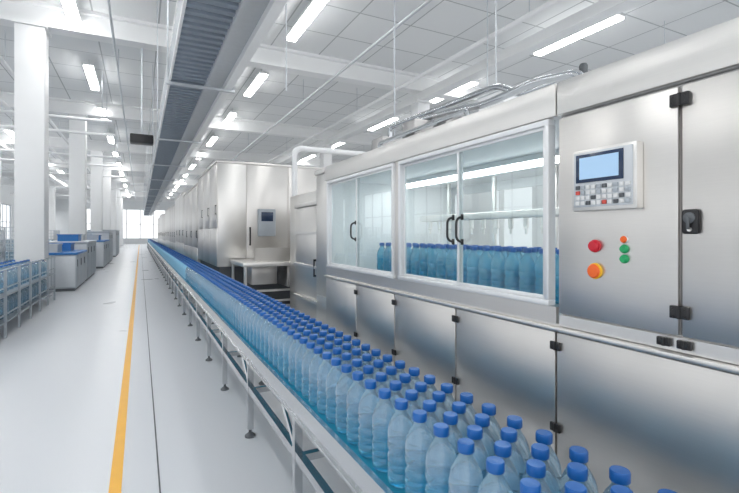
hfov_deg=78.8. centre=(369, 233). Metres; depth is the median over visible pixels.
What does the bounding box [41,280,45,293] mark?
water jug
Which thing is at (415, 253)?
bottle
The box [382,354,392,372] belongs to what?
water bottle
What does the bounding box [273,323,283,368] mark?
water bottle
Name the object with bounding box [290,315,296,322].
water bottle
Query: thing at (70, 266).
base cabinet
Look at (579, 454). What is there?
water bottle
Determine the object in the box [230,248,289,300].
table
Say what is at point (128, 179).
ceiling beam
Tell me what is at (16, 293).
water jug
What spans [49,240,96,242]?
countertop
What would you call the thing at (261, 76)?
ceiling light
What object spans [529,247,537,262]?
bottle
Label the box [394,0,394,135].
hanging rod
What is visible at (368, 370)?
water bottle
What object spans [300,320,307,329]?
water bottle
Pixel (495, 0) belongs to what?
hanging rod
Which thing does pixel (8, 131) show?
ceiling light
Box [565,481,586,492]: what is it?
water bottle
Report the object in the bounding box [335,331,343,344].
water bottle
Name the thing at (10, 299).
water jug
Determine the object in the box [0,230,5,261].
wire crate
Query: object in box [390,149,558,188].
lamp
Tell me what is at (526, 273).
bottle
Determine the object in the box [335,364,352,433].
water bottle
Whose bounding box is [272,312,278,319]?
water bottle
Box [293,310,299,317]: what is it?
water bottle
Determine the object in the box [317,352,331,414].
water bottle
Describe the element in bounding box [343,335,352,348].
water bottle
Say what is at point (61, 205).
wall
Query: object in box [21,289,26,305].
water jug
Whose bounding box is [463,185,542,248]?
wall
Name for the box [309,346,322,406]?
water bottle
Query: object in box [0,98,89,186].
pipe
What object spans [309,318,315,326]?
water bottle
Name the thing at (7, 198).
wall
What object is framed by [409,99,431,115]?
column
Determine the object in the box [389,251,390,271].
bottle
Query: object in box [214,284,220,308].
water bottle
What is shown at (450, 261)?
bottle
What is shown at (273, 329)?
water bottle
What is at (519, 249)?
bottle
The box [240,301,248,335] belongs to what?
water bottle
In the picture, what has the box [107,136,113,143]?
diffuser
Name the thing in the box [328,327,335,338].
water bottle
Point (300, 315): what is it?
water bottle
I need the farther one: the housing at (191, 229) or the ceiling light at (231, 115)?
the ceiling light at (231, 115)
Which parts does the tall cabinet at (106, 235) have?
panel, door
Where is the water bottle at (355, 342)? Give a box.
[351,339,361,352]
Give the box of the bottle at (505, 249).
[502,246,508,259]
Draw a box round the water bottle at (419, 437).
[405,409,432,492]
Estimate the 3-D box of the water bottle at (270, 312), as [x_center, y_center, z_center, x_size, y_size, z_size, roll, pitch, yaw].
[-0.773,0.750,3.550,0.101,0.300,0.101,0,0,-28]
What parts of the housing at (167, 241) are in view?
door panel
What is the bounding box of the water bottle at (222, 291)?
[219,287,225,313]
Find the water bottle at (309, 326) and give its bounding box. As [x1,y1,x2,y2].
[306,323,313,333]
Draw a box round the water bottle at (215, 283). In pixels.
[213,283,218,306]
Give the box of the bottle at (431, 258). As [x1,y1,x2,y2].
[427,245,437,277]
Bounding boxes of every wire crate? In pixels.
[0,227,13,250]
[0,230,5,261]
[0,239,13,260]
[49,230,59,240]
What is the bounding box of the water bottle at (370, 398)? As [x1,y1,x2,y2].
[358,379,379,457]
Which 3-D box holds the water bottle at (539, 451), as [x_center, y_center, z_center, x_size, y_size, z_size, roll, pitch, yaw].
[0.482,0.750,1.270,0.101,0.300,0.101,0,0,12]
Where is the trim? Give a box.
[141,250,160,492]
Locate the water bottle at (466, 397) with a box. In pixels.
[460,392,476,424]
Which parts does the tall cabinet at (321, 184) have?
panel, door panel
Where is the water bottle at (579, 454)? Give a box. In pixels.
[559,446,598,492]
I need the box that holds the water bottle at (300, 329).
[297,326,304,336]
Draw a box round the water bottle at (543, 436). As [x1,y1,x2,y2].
[528,429,561,483]
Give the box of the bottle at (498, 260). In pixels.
[491,247,504,288]
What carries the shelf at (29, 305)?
attached to the rack
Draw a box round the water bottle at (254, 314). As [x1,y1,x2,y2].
[249,307,258,344]
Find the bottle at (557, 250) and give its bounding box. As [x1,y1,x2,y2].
[555,249,558,303]
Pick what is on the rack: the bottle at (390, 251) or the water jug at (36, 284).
the water jug at (36, 284)
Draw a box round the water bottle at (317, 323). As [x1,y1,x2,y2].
[315,321,321,330]
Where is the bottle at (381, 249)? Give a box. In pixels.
[377,243,384,269]
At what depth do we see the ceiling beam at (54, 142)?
30.29 m
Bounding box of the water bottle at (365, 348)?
[360,344,369,358]
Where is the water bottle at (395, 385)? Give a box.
[390,380,403,406]
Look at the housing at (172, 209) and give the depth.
22.68 m
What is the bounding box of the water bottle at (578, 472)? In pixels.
[560,462,591,492]
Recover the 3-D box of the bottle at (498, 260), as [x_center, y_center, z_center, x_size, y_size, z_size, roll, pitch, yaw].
[0.841,0.235,2.931,0.101,0.300,0.101,0,0,-27]
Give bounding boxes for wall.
[1,177,13,238]
[55,199,174,243]
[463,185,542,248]
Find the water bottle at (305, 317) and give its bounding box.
[303,315,309,323]
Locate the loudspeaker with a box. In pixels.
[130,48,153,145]
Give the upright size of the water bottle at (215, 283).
0.300 m
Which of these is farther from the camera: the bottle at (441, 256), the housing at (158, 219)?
the housing at (158, 219)
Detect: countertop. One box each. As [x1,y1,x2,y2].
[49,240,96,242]
[49,250,86,254]
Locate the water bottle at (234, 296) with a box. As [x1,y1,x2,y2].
[231,295,238,325]
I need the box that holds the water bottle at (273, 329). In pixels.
[268,319,278,364]
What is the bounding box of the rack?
[0,256,54,337]
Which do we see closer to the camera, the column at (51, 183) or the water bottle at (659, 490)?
the water bottle at (659, 490)
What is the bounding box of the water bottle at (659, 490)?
[657,489,676,492]
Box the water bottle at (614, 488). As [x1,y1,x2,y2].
[610,485,632,492]
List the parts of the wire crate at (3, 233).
post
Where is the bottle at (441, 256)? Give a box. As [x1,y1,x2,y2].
[436,245,446,278]
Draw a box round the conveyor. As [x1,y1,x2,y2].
[147,241,404,492]
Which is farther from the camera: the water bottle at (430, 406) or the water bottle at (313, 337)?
the water bottle at (313, 337)
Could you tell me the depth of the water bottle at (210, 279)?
5.90 m
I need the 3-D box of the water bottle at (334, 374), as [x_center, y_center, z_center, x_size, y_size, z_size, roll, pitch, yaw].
[-0.161,0.750,2.165,0.101,0.300,0.101,0,0,-30]
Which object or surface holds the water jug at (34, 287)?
on the rack
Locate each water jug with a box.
[0,271,8,290]
[0,275,3,293]
[0,298,8,315]
[0,301,3,319]
[3,268,13,289]
[7,295,13,313]
[8,267,17,287]
[10,293,17,310]
[13,266,22,284]
[15,291,22,306]
[17,265,26,283]
[21,264,28,281]
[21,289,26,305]
[23,287,28,302]
[28,262,36,278]
[32,261,38,277]
[32,284,36,298]
[34,283,38,296]
[41,261,45,274]
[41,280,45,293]
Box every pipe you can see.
[0,30,89,170]
[0,72,111,123]
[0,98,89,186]
[0,114,120,158]
[0,124,114,136]
[0,137,122,167]
[1,170,125,177]
[1,184,128,189]
[10,193,130,197]
[107,0,135,200]
[230,0,431,160]
[265,0,560,162]
[292,146,364,195]
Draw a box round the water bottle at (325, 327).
[321,324,328,334]
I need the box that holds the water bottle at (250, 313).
[246,305,254,341]
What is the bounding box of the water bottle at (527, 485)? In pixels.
[520,477,540,492]
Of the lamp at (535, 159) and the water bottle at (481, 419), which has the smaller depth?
the water bottle at (481, 419)
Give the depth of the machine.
1.77 m
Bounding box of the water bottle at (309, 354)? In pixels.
[302,342,314,398]
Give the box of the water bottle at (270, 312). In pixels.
[268,310,274,316]
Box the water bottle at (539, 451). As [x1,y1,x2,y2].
[522,443,559,492]
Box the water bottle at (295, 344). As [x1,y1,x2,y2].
[288,333,300,385]
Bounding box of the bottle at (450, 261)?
[445,245,456,280]
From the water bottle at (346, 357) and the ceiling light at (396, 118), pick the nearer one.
the water bottle at (346, 357)
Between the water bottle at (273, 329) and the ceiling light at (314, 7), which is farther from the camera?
the ceiling light at (314, 7)
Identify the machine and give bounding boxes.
[324,17,738,492]
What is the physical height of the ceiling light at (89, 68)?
0.350 m
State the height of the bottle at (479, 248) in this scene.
0.300 m
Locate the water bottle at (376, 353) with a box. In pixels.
[371,349,380,364]
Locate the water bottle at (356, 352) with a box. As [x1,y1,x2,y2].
[350,348,362,362]
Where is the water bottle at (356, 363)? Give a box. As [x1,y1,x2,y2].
[351,358,362,374]
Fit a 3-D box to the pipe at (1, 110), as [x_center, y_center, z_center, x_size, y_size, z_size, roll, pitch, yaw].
[-13.923,-4.845,13.669,10.600,1.810,0.120,0,0,-27]
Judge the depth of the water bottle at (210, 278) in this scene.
6.02 m
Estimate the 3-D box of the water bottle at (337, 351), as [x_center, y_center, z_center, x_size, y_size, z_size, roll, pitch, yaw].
[-0.169,0.750,2.364,0.101,0.300,0.101,0,0,43]
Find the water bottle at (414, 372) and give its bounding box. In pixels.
[409,367,420,389]
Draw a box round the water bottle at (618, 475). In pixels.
[603,465,630,492]
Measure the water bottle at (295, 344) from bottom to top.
0.300 m
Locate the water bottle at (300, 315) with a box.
[298,313,304,320]
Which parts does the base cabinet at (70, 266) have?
panel, panel, door, door, door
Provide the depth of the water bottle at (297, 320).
3.19 m
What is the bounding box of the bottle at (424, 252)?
[419,244,428,276]
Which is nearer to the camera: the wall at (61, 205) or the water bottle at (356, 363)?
the water bottle at (356, 363)
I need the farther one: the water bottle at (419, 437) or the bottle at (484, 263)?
the bottle at (484, 263)
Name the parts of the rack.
post, post, guard rail, guard rail, guard rail, post, post, post, post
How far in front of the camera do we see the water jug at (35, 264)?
9.61 m
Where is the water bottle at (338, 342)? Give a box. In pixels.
[334,338,342,352]
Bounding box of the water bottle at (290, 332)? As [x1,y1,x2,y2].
[283,329,294,379]
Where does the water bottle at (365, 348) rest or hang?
on the conveyor
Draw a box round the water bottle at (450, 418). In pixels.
[443,411,462,456]
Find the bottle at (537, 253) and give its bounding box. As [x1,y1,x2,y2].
[535,247,541,256]
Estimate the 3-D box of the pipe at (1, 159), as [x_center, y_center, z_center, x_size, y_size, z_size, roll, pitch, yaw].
[-19.371,-4.845,24.361,10.600,1.810,0.120,0,0,-27]
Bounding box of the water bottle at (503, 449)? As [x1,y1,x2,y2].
[485,440,519,492]
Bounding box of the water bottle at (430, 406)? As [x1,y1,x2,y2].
[423,399,439,438]
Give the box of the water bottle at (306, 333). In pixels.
[303,330,310,341]
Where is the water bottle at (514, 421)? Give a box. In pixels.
[501,415,530,463]
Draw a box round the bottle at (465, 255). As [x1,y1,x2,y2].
[456,246,467,282]
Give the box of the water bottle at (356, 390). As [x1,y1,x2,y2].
[346,371,365,445]
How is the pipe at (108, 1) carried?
hanging from the ceiling
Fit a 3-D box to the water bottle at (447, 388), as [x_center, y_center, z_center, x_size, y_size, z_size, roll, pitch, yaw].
[0.308,0.750,1.793,0.101,0.300,0.101,0,0,-14]
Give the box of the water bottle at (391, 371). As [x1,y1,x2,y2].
[386,366,397,388]
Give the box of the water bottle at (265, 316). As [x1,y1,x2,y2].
[260,314,269,355]
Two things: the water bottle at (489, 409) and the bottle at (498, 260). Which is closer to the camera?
the water bottle at (489, 409)
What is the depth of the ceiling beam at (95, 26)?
12.50 m
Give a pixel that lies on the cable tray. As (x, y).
(212, 42)
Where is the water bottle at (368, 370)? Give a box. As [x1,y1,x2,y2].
[362,365,376,384]
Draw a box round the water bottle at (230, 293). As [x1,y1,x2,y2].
[226,292,233,321]
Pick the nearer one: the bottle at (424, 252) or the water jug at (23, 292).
the bottle at (424, 252)
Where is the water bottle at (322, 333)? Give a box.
[319,330,326,342]
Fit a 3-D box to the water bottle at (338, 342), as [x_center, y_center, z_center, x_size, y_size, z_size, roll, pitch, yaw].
[-0.178,0.750,2.564,0.101,0.300,0.101,0,0,8]
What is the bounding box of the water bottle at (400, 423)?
[387,398,412,488]
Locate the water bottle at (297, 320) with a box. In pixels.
[295,318,301,325]
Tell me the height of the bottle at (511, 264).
0.300 m
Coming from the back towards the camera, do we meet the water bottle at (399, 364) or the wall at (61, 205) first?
the wall at (61, 205)
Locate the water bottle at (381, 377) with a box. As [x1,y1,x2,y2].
[375,372,388,393]
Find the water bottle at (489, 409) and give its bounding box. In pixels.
[482,403,500,440]
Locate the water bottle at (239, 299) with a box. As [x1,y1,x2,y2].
[235,298,243,330]
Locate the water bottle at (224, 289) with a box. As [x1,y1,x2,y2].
[221,288,227,315]
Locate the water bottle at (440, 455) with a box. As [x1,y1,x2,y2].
[425,422,455,492]
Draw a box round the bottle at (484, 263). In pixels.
[478,246,491,286]
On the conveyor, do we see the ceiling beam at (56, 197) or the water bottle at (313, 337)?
the water bottle at (313, 337)
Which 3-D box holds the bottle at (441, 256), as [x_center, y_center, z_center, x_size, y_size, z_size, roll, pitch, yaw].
[0.564,0.235,3.475,0.101,0.300,0.101,0,0,-27]
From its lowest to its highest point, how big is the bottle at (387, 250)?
0.300 m
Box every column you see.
[0,151,0,226]
[11,18,51,298]
[49,179,54,238]
[67,112,87,239]
[89,149,103,230]
[103,169,111,229]
[111,181,116,229]
[117,190,120,247]
[120,196,122,245]
[320,145,332,167]
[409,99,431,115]
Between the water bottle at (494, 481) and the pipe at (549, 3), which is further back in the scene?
the pipe at (549, 3)
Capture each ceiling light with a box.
[4,128,13,137]
[61,0,80,24]
[83,63,99,90]
[97,107,108,119]
[107,130,113,143]
[206,136,217,145]
[222,111,236,124]
[243,69,267,96]
[285,0,328,41]
[300,154,315,160]
[368,117,398,130]
[534,13,624,55]
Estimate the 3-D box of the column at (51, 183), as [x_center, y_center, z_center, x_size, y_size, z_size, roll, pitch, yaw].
[-29.747,-1.775,42.082,0.680,6.750,0.680,0,0,-27]
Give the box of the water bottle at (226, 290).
[223,289,229,317]
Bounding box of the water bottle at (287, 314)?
[285,312,291,319]
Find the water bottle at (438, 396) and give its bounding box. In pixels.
[432,391,448,422]
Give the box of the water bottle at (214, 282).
[212,282,217,305]
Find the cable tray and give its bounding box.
[143,0,287,215]
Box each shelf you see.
[0,273,53,298]
[0,290,53,326]
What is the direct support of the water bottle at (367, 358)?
on the conveyor
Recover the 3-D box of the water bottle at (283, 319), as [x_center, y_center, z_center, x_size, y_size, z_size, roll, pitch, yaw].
[-0.608,0.750,3.227,0.101,0.300,0.101,0,0,14]
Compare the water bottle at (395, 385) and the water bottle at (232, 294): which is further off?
the water bottle at (232, 294)
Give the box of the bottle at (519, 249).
[515,247,522,259]
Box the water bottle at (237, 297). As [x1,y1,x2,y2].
[233,296,240,327]
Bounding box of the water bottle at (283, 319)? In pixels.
[281,317,287,325]
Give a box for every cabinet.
[49,240,96,280]
[49,250,86,291]
[87,231,112,261]
[88,230,119,256]
[96,240,109,268]
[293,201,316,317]
[315,168,326,323]
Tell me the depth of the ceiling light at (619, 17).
12.18 m
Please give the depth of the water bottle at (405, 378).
1.90 m
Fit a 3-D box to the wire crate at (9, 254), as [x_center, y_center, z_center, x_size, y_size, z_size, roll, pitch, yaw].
[-12.684,0.896,15.422,1.460,1.408,1.660,0,0,-27]
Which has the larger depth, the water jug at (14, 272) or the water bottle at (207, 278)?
the water jug at (14, 272)
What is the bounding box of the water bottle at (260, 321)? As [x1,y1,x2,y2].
[256,312,265,351]
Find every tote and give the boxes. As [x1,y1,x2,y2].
[49,243,74,250]
[49,244,62,252]
[57,234,81,240]
[87,235,98,239]
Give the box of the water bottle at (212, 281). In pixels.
[210,281,215,304]
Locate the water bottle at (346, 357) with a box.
[340,353,352,368]
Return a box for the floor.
[0,244,353,492]
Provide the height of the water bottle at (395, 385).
0.300 m
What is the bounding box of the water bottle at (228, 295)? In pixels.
[225,291,231,318]
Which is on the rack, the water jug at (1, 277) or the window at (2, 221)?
the water jug at (1, 277)
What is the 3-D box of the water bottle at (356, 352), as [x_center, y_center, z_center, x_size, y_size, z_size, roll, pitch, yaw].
[-0.068,0.750,2.348,0.101,0.300,0.101,0,0,5]
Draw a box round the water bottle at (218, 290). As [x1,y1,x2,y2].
[216,285,222,309]
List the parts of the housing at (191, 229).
door panel, door panel, door panel, door panel, panel, door panel, door panel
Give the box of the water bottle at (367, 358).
[361,353,372,369]
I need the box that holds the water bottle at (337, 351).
[332,347,342,362]
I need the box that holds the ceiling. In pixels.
[0,0,738,196]
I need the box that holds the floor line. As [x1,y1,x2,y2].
[108,248,138,492]
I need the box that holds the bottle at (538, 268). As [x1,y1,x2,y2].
[534,249,542,293]
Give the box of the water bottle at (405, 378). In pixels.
[399,373,412,397]
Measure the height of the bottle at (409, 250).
0.300 m
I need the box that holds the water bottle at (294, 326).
[291,323,298,332]
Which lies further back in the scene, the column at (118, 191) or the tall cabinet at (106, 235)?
the column at (118, 191)
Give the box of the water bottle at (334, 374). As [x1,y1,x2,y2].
[326,357,341,423]
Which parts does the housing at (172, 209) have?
door panel, door panel, door panel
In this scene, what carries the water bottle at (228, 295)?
on the conveyor
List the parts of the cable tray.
rail, rail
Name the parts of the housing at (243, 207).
door panel, door panel, door panel, door panel, door panel, door panel, panel, handle, panel, panel, panel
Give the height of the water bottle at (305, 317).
0.300 m
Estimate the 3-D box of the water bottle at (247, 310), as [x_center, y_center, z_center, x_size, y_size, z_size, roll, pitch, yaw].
[-1.039,0.750,3.890,0.101,0.300,0.101,0,0,40]
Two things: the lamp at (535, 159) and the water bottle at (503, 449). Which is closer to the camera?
the water bottle at (503, 449)
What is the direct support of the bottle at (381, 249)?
on the machine
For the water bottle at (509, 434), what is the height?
0.300 m
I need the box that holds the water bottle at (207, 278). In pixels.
[205,278,209,298]
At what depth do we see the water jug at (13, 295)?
7.89 m
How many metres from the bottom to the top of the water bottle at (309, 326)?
0.300 m
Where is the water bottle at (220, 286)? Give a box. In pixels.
[217,286,223,311]
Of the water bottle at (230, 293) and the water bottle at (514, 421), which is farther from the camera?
the water bottle at (230, 293)
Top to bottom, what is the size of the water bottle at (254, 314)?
0.300 m
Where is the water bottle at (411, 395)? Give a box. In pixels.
[405,389,420,422]
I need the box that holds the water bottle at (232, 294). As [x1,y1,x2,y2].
[229,293,235,323]
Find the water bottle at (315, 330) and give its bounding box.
[312,327,319,337]
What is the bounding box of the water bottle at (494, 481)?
[477,456,511,492]
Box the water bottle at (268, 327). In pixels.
[264,317,274,359]
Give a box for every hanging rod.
[286,3,286,90]
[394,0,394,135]
[487,0,487,85]
[495,0,496,83]
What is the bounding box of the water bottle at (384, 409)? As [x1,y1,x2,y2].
[372,388,395,472]
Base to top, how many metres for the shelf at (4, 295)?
0.030 m
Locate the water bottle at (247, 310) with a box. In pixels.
[243,303,251,338]
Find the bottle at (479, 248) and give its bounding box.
[477,246,482,255]
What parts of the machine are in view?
door, sash, handle, frame, sash, door, window post, door, sash, cornice, support post, handle, handle, frame, support post, frame, sash, door, support post, cabinet door, door, cornice, latch handle, cabinet door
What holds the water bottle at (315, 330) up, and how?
on the conveyor
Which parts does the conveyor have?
leg, leg, leg, leg, leg, leg, leg, leg, leg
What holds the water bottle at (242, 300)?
on the conveyor
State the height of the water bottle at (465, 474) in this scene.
0.300 m
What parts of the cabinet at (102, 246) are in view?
panel, door, door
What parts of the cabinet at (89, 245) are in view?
panel, door, door, door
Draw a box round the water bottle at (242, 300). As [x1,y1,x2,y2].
[238,299,245,332]
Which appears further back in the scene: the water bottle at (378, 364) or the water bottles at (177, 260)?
the water bottles at (177, 260)
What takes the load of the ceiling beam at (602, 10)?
on the column
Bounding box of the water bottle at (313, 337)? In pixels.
[309,334,317,346]
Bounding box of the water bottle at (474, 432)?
[467,425,488,478]
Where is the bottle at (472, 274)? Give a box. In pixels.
[466,246,479,284]
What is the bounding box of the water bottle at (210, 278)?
[206,278,210,300]
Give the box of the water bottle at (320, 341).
[317,338,324,351]
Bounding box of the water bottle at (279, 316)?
[277,314,282,322]
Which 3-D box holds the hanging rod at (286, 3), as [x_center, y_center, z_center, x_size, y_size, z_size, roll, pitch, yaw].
[-1.632,-4.275,8.820,0.028,2.950,0.028,0,0,-27]
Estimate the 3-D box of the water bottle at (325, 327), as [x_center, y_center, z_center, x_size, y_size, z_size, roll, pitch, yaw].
[-0.295,0.750,2.979,0.101,0.300,0.101,0,0,15]
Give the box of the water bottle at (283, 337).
[278,326,288,373]
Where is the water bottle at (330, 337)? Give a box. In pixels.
[326,334,334,349]
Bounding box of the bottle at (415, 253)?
[411,244,420,274]
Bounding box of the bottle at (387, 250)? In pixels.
[383,243,390,270]
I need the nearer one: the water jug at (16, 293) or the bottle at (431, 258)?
the bottle at (431, 258)
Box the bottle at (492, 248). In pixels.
[488,246,494,257]
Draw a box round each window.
[1,203,10,238]
[87,210,157,237]
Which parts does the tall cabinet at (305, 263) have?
panel, door panel, handle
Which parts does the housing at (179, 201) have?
door panel, door panel, door panel, door panel, door panel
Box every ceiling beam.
[0,0,484,103]
[0,91,401,145]
[0,132,342,166]
[0,140,89,202]
[1,155,206,174]
[1,170,197,185]
[55,182,190,192]
[55,189,179,197]
[55,194,175,201]
[279,0,647,164]
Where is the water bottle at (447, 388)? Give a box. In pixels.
[441,383,455,410]
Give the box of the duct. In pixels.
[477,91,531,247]
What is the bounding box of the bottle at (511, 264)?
[504,247,519,290]
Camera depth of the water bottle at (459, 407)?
1.57 m
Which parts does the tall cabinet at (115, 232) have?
panel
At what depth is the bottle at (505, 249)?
3.01 m
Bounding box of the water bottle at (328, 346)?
[324,342,333,356]
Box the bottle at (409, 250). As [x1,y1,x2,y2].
[406,244,412,273]
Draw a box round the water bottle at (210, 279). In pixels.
[208,279,213,301]
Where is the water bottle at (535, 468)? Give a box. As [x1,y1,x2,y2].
[518,459,551,492]
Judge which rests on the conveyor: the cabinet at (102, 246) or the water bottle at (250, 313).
the water bottle at (250, 313)
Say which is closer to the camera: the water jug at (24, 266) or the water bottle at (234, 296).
the water bottle at (234, 296)
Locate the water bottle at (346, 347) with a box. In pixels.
[341,343,352,357]
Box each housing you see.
[157,217,159,242]
[159,214,162,243]
[162,214,164,245]
[165,207,170,247]
[169,204,174,250]
[175,192,185,254]
[183,183,199,262]
[197,160,323,303]
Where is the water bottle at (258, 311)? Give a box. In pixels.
[253,309,261,347]
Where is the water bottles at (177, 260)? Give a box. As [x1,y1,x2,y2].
[148,239,200,278]
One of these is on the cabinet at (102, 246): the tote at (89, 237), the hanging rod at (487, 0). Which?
the tote at (89, 237)
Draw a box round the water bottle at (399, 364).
[395,360,405,379]
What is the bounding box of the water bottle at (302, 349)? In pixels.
[295,337,307,391]
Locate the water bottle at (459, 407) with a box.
[452,401,469,437]
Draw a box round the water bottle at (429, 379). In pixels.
[424,374,437,399]
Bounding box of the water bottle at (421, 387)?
[415,381,429,409]
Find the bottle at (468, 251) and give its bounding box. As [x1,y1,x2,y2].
[466,245,471,255]
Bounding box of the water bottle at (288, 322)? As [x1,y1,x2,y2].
[286,320,292,328]
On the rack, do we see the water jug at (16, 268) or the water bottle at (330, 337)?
the water jug at (16, 268)
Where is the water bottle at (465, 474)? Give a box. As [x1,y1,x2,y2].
[448,438,482,492]
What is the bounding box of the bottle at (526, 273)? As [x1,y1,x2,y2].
[518,248,534,292]
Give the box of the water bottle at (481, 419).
[475,413,495,455]
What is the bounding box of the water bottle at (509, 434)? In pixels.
[494,427,525,479]
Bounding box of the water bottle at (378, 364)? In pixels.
[373,359,383,378]
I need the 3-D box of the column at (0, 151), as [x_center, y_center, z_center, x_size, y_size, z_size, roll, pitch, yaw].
[-21.303,-1.775,25.509,0.680,6.750,0.680,0,0,-27]

